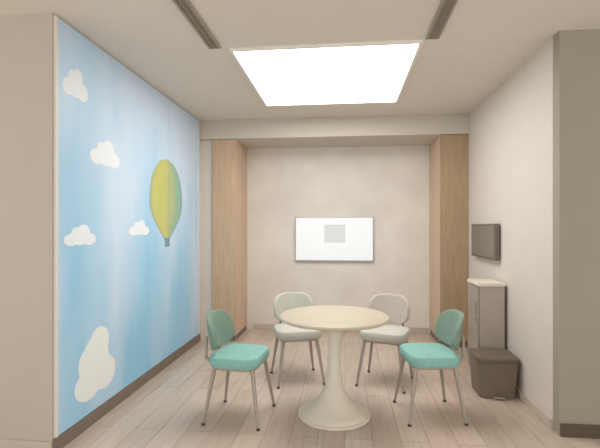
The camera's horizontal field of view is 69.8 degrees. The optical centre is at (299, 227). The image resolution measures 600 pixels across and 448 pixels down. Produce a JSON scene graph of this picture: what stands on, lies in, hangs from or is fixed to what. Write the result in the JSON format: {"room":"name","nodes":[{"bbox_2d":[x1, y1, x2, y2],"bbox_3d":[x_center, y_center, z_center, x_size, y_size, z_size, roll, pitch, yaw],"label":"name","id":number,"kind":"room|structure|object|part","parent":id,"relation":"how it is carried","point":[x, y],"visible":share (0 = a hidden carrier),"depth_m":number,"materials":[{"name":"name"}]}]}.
{"room":"small meeting room","nodes":[
{"label":"small meeting room","id":0,"kind":"room"},
{"bbox_2d":[0,13,53,447],"bbox_3d":[-2.718,0.035,2.762,2.419,2.700,0.012,0,0,6],"label":"wall","id":1,"kind":"structure","parent":0,"point":[27,40],"depth_m":2.65,"materials":[{"name":"beige paint"}]},
{"bbox_2d":[0,439,51,447],"bbox_3d":[-2.720,1.345,2.749,2.418,0.080,0.014,0,0,6],"label":"baseboard","id":2,"kind":"structure","parent":1,"relation":"attached to","point":[4,443],"depth_m":2.63,"materials":[{"name":"beige wood"}]},
{"bbox_2d":[54,15,200,339],"bbox_3d":[-1.404,0.035,4.355,0.140,2.700,3.430,0,0,6],"label":"wall","id":3,"kind":"structure","parent":0,"point":[54,15],"depth_m":5.29,"materials":[{"name":"white paint"}]},
{"bbox_2d":[53,333,199,447],"bbox_3d":[-1.368,1.340,3.960,0.014,0.090,2.668,0,0,6],"label":"baseboard","id":4,"kind":"structure","parent":3,"relation":"attached to","point":[71,433],"depth_m":3.33,"materials":[{"name":"brown wood"}]},
{"bbox_2d":[54,15,198,437],"bbox_3d":[-1.369,-0.007,3.939,0.016,2.595,2.610,0,0,6],"label":"mural","id":5,"kind":"object","parent":3,"relation":"attached to","point":[126,155],"visible":1,"depth_m":3.32},
{"bbox_3d":[-1.504,-0.007,2.651,0.016,2.595,0.020,0,0,6],"label":"edge trim","id":6,"kind":"part","parent":5,"relation":"part of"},
{"bbox_3d":[-1.235,-0.007,5.227,0.016,2.595,0.020,0,0,6],"label":"edge trim","id":7,"kind":"part","parent":5,"relation":"part of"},
{"bbox_2d":[201,140,211,339],"bbox_3d":[-1.121,0.150,5.622,0.159,2.470,0.610,0,0,6],"label":"trim","id":8,"kind":"structure","parent":3,"relation":"attached to","point":[206,145],"depth_m":5.32,"materials":[{"name":"white paint"}]},
{"bbox_2d":[0,0,599,120],"bbox_3d":[0.217,-1.375,2.079,8.400,0.120,7.380,0,0,6],"label":"ceiling","id":9,"kind":"structure","parent":0,"point":[482,43],"depth_m":2.95,"materials":[{"name":"paint"}]},
{"bbox_2d":[172,0,220,48],"bbox_3d":[-0.724,-1.309,2.112,0.090,0.012,2.050,0,0,6],"label":"ceiling slot","id":10,"kind":"object","parent":9,"relation":"attached to","point":[186,8],"visible":1,"depth_m":2.74,"materials":[{"name":"brown metal"}]},
{"bbox_2d":[229,39,422,105],"bbox_3d":[0.245,-1.304,3.785,1.380,0.022,1.440,0,0,6],"label":"ceiling light panel","id":11,"kind":"object","parent":9,"relation":"attached to","point":[376,71],"visible":1,"depth_m":3.57,"materials":[{"name":"white plastic"}]},
{"bbox_2d":[426,0,457,39],"bbox_3d":[0.807,-1.309,1.952,0.090,0.012,2.050,0,0,6],"label":"ceiling slot","id":12,"kind":"object","parent":9,"relation":"attached to","point":[446,7],"visible":1,"depth_m":2.69,"materials":[{"name":"brown metal"}]},
{"bbox_2d":[63,329,599,447],"bbox_3d":[0.217,1.445,2.079,8.400,0.120,7.380,0,0,6],"label":"floor","id":13,"kind":"structure","parent":0,"point":[167,411],"depth_m":3.26,"materials":[{"name":"brown wood"}]},
{"bbox_2d":[212,139,246,340],"bbox_3d":[-0.899,0.151,5.583,0.290,2.468,0.638,0,0,6],"label":"wood column","id":14,"kind":"structure","parent":13,"relation":"on","point":[229,157],"depth_m":5.28,"materials":[{"name":"brown wood"}]},
{"bbox_3d":[-0.931,0.116,5.276,0.290,2.398,0.020,0,0,6],"label":"panel","id":15,"kind":"part","parent":14,"relation":"part of","materials":[{"name":"brown wood"}]},
{"bbox_2d":[201,309,275,430],"bbox_3d":[-0.460,1.005,3.187,0.466,0.760,0.438,0,0,12],"label":"chair","id":16,"kind":"object","parent":13,"relation":"on","point":[236,357],"visible":1,"depth_m":3.08,"materials":[{"name":"teal fabric"}]},
{"bbox_3d":[-0.642,1.182,3.048,0.106,0.385,0.032,0,0,-27],"label":"leg","id":17,"kind":"part","parent":16,"relation":"part of","materials":[{"name":"beige metal"}]},
{"bbox_3d":[-0.617,0.757,3.220,0.144,0.265,0.392,0,0,12],"label":"backrest","id":18,"kind":"part","parent":16,"relation":"part of","materials":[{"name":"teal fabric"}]},
{"bbox_3d":[-0.569,1.182,3.390,0.031,0.385,0.107,0,0,-34],"label":"leg","id":19,"kind":"part","parent":16,"relation":"part of","materials":[{"name":"beige metal"}]},
{"bbox_3d":[-0.441,0.997,3.183,0.320,0.016,0.350,0,0,12],"label":"seat frame","id":20,"kind":"part","parent":16,"relation":"part of","materials":[{"name":"beige metal"}]},
{"bbox_3d":[-0.441,0.941,3.183,0.370,0.097,0.410,0,0,12],"label":"seat","id":21,"kind":"part","parent":16,"relation":"part of","materials":[{"name":"teal fabric"}]},
{"bbox_3d":[-0.314,1.182,2.976,0.031,0.385,0.107,0,0,-33],"label":"leg","id":22,"kind":"part","parent":16,"relation":"part of","materials":[{"name":"beige metal"}]},
{"bbox_3d":[-0.240,1.182,3.319,0.106,0.385,0.032,0,0,-27],"label":"leg","id":23,"kind":"part","parent":16,"relation":"part of","materials":[{"name":"beige metal"}]},
{"bbox_2d":[270,292,324,388],"bbox_3d":[-0.033,1.005,3.973,0.438,0.760,0.466,0,0,-12],"label":"chair","id":24,"kind":"object","parent":13,"relation":"on","point":[283,302],"visible":0.73,"depth_m":3.94,"materials":[{"name":"white fabric"}]},
{"bbox_3d":[-0.234,1.182,4.083,0.106,0.385,0.032,0,0,39],"label":"leg","id":25,"kind":"part","parent":24,"relation":"part of","materials":[{"name":"beige metal"}]},
{"bbox_3d":[-0.166,1.182,3.754,0.031,0.385,0.107,0,0,33],"label":"leg","id":26,"kind":"part","parent":24,"relation":"part of","materials":[{"name":"beige metal"}]},
{"bbox_3d":[-0.067,0.757,4.130,0.392,0.265,0.144,0,0,-12],"label":"backrest","id":27,"kind":"part","parent":24,"relation":"part of","materials":[{"name":"grey fabric"}]},
{"bbox_3d":[-0.029,0.941,3.954,0.410,0.097,0.370,0,0,-12],"label":"seat","id":28,"kind":"part","parent":24,"relation":"part of","materials":[{"name":"grey fabric"}]},
{"bbox_3d":[-0.029,0.997,3.954,0.350,0.016,0.320,0,0,-12],"label":"seat frame","id":29,"kind":"part","parent":24,"relation":"part of","materials":[{"name":"beige metal"}]},
{"bbox_3d":[0.108,1.182,4.155,0.031,0.385,0.107,0,0,32],"label":"leg","id":30,"kind":"part","parent":24,"relation":"part of","materials":[{"name":"beige metal"}]},
{"bbox_3d":[0.177,1.182,3.826,0.106,0.385,0.032,0,0,39],"label":"leg","id":31,"kind":"part","parent":24,"relation":"part of","materials":[{"name":"beige metal"}]},
{"bbox_2d":[280,305,389,430],"bbox_3d":[0.254,1.015,3.191,0.810,0.740,0.810,0,0,6],"label":"round table","id":32,"kind":"object","parent":13,"relation":"on","point":[333,409],"visible":1,"depth_m":3.10,"materials":[{"name":"beige plastic"}]},
{"bbox_2d":[355,293,412,393],"bbox_3d":[0.775,1.005,3.889,0.438,0.760,0.466,0,0,24],"label":"chair","id":33,"kind":"object","parent":13,"relation":"on","point":[396,306],"visible":0.86,"depth_m":3.91,"materials":[{"name":"white fabric"}]},
{"bbox_3d":[0.537,1.182,3.792,0.107,0.385,0.031,0,0,-20],"label":"leg","id":34,"kind":"part","parent":33,"relation":"part of","materials":[{"name":"beige metal"}]},
{"bbox_3d":[0.679,1.182,4.097,0.032,0.385,0.106,0,0,-14],"label":"leg","id":35,"kind":"part","parent":33,"relation":"part of","materials":[{"name":"beige metal"}]},
{"bbox_3d":[0.767,0.997,3.871,0.350,0.016,0.320,0,0,24],"label":"seat frame","id":36,"kind":"part","parent":33,"relation":"part of","materials":[{"name":"beige metal"}]},
{"bbox_3d":[0.767,0.941,3.871,0.410,0.097,0.370,0,0,24],"label":"seat","id":37,"kind":"part","parent":33,"relation":"part of","materials":[{"name":"grey fabric"}]},
{"bbox_3d":[0.841,0.757,4.035,0.392,0.265,0.144,0,0,24],"label":"backrest","id":38,"kind":"part","parent":33,"relation":"part of","materials":[{"name":"grey fabric"}]},
{"bbox_3d":[0.855,1.182,3.645,0.032,0.385,0.106,0,0,-14],"label":"leg","id":39,"kind":"part","parent":33,"relation":"part of","materials":[{"name":"beige metal"}]},
{"bbox_3d":[0.997,1.182,3.950,0.107,0.385,0.031,0,0,-21],"label":"leg","id":40,"kind":"part","parent":33,"relation":"part of","materials":[{"name":"beige metal"}]},
{"bbox_2d":[393,309,467,426],"bbox_3d":[0.979,1.005,3.218,0.466,0.760,0.438,0,0,-2],"label":"chair","id":41,"kind":"object","parent":13,"relation":"on","point":[449,324],"visible":1,"depth_m":3.10,"materials":[{"name":"teal fabric"}]},
{"bbox_3d":[0.787,1.182,3.388,0.107,0.385,0.031,0,0,43],"label":"leg","id":42,"kind":"part","parent":41,"relation":"part of","materials":[{"name":"beige metal"}]},
{"bbox_3d":[0.797,1.182,3.038,0.106,0.385,0.032,0,0,-40],"label":"leg","id":43,"kind":"part","parent":41,"relation":"part of","materials":[{"name":"beige metal"}]},
{"bbox_3d":[0.960,0.941,3.217,0.370,0.097,0.410,0,0,-2],"label":"seat","id":44,"kind":"part","parent":41,"relation":"part of","materials":[{"name":"teal fabric"}]},
{"bbox_3d":[0.960,0.997,3.217,0.320,0.016,0.350,0,0,-2],"label":"seat frame","id":45,"kind":"part","parent":41,"relation":"part of","materials":[{"name":"beige metal"}]},
{"bbox_3d":[1.123,1.182,3.397,0.106,0.385,0.032,0,0,-40],"label":"leg","id":46,"kind":"part","parent":41,"relation":"part of","materials":[{"name":"beige metal"}]},
{"bbox_3d":[1.140,0.757,3.224,0.144,0.265,0.392,0,0,-2],"label":"backrest","id":47,"kind":"part","parent":41,"relation":"part of","materials":[{"name":"teal fabric"}]},
{"bbox_3d":[1.133,1.182,3.047,0.107,0.385,0.031,0,0,43],"label":"leg","id":48,"kind":"part","parent":41,"relation":"part of","materials":[{"name":"beige metal"}]},
{"bbox_2d":[429,134,467,347],"bbox_3d":[1.820,0.151,5.298,0.318,2.468,0.638,0,0,6],"label":"wood column","id":49,"kind":"structure","parent":13,"relation":"on","point":[448,154],"depth_m":4.99,"materials":[{"name":"brown wood"}]},
{"bbox_3d":[1.788,0.116,4.991,0.318,2.398,0.020,0,0,6],"label":"panel","id":50,"kind":"part","parent":49,"relation":"part of","materials":[{"name":"brown wood"}]},
{"bbox_2d":[467,279,505,366],"bbox_3d":[1.692,0.935,3.945,0.256,0.900,0.340,0,0,6],"label":"base cabinet","id":51,"kind":"object","parent":13,"relation":"on","point":[486,297],"visible":0.81,"depth_m":3.79,"materials":[{"name":"grey laminate"}]},
{"bbox_3d":[1.596,0.917,3.955,0.016,0.785,0.310,0,0,6],"label":"door","id":52,"kind":"part","parent":51,"relation":"part of","materials":[{"name":"grey laminate"}]},
{"bbox_3d":[1.565,0.735,3.848,0.024,0.180,0.012,0,0,6],"label":"handle","id":53,"kind":"part","parent":51,"relation":"part of","materials":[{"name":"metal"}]},
{"bbox_2d":[467,279,505,286],"bbox_3d":[1.702,0.500,3.944,0.235,0.030,0.340,0,0,6],"label":"countertop","id":54,"kind":"structure","parent":51,"relation":"on","point":[478,282],"depth_m":3.83,"materials":[{"name":"beige stone"}]},
{"bbox_2d":[468,348,519,399],"bbox_3d":[1.619,1.213,3.608,0.336,0.344,0.323,0,0,6],"label":"waste bin","id":55,"kind":"object","parent":13,"relation":"on","point":[494,372],"visible":1,"depth_m":3.48,"materials":[{"name":"brown plastic"}]},
{"bbox_3d":[1.620,1.069,3.611,0.336,0.056,0.316,0,0,6],"label":"lid","id":56,"kind":"part","parent":55,"relation":"part of","materials":[{"name":"brown plastic"}]},
{"bbox_2d":[247,145,429,333],"bbox_3d":[0.429,0.035,5.827,3.200,2.700,0.120,0,0,6],"label":"wall","id":57,"kind":"structure","parent":0,"point":[387,184],"depth_m":5.76,"materials":[{"name":"paint"}]},
{"bbox_2d":[199,113,468,148],"bbox_3d":[0.388,-1.200,5.434,3.200,0.230,0.670,0,0,6],"label":"beam","id":58,"kind":"structure","parent":57,"relation":"attached to","point":[393,130],"depth_m":5.15,"materials":[{"name":"paint"}]},
{"bbox_2d":[295,217,373,260],"bbox_3d":[0.455,0.147,5.737,1.040,0.585,0.052,0,0,6],"label":"wall screen","id":59,"kind":"object","parent":57,"relation":"attached to","point":[316,238],"visible":1,"depth_m":5.71,"materials":[{"name":"white metal"}]},
{"bbox_2d":[254,324,427,333],"bbox_3d":[0.521,1.345,5.750,2.320,0.080,0.014,0,0,6],"label":"baseboard","id":60,"kind":"structure","parent":57,"relation":"attached to","point":[415,330],"depth_m":5.72,"materials":[{"name":"beige wood"}]},
{"bbox_2d":[467,37,552,428],"bbox_3d":[1.951,0.035,4.330,0.140,2.700,2.780,0,0,6],"label":"wall","id":61,"kind":"structure","parent":0,"point":[510,136],"depth_m":3.48,"materials":[{"name":"white paint"}]},
{"bbox_2d":[471,224,499,260],"bbox_3d":[1.848,0.130,4.301,0.057,0.340,0.740,0,0,6],"label":"wall display","id":62,"kind":"object","parent":61,"relation":"attached to","point":[485,238],"visible":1,"depth_m":4.16,"materials":[{"name":"grey glass"}]},
{"bbox_2d":[516,386,551,428],"bbox_3d":[1.835,1.350,3.957,0.014,0.070,2.008,0,0,6],"label":"baseboard","id":63,"kind":"structure","parent":61,"relation":"attached to","point":[524,398],"depth_m":3.21,"materials":[{"name":"beige wood"}]},
{"bbox_2d":[553,29,599,435],"bbox_3d":[3.116,0.035,2.766,2.778,2.700,0.090,0,0,6],"label":"wall","id":64,"kind":"structure","parent":0,"point":[576,53],"depth_m":2.86,"materials":[{"name":"beige paint"}]},
{"bbox_2d":[560,423,599,438],"bbox_3d":[3.111,1.343,2.713,2.776,0.085,0.016,0,0,6],"label":"baseboard","id":65,"kind":"structure","parent":64,"relation":"attached to","point":[566,430],"depth_m":2.84,"materials":[{"name":"brown wood"}]}
]}

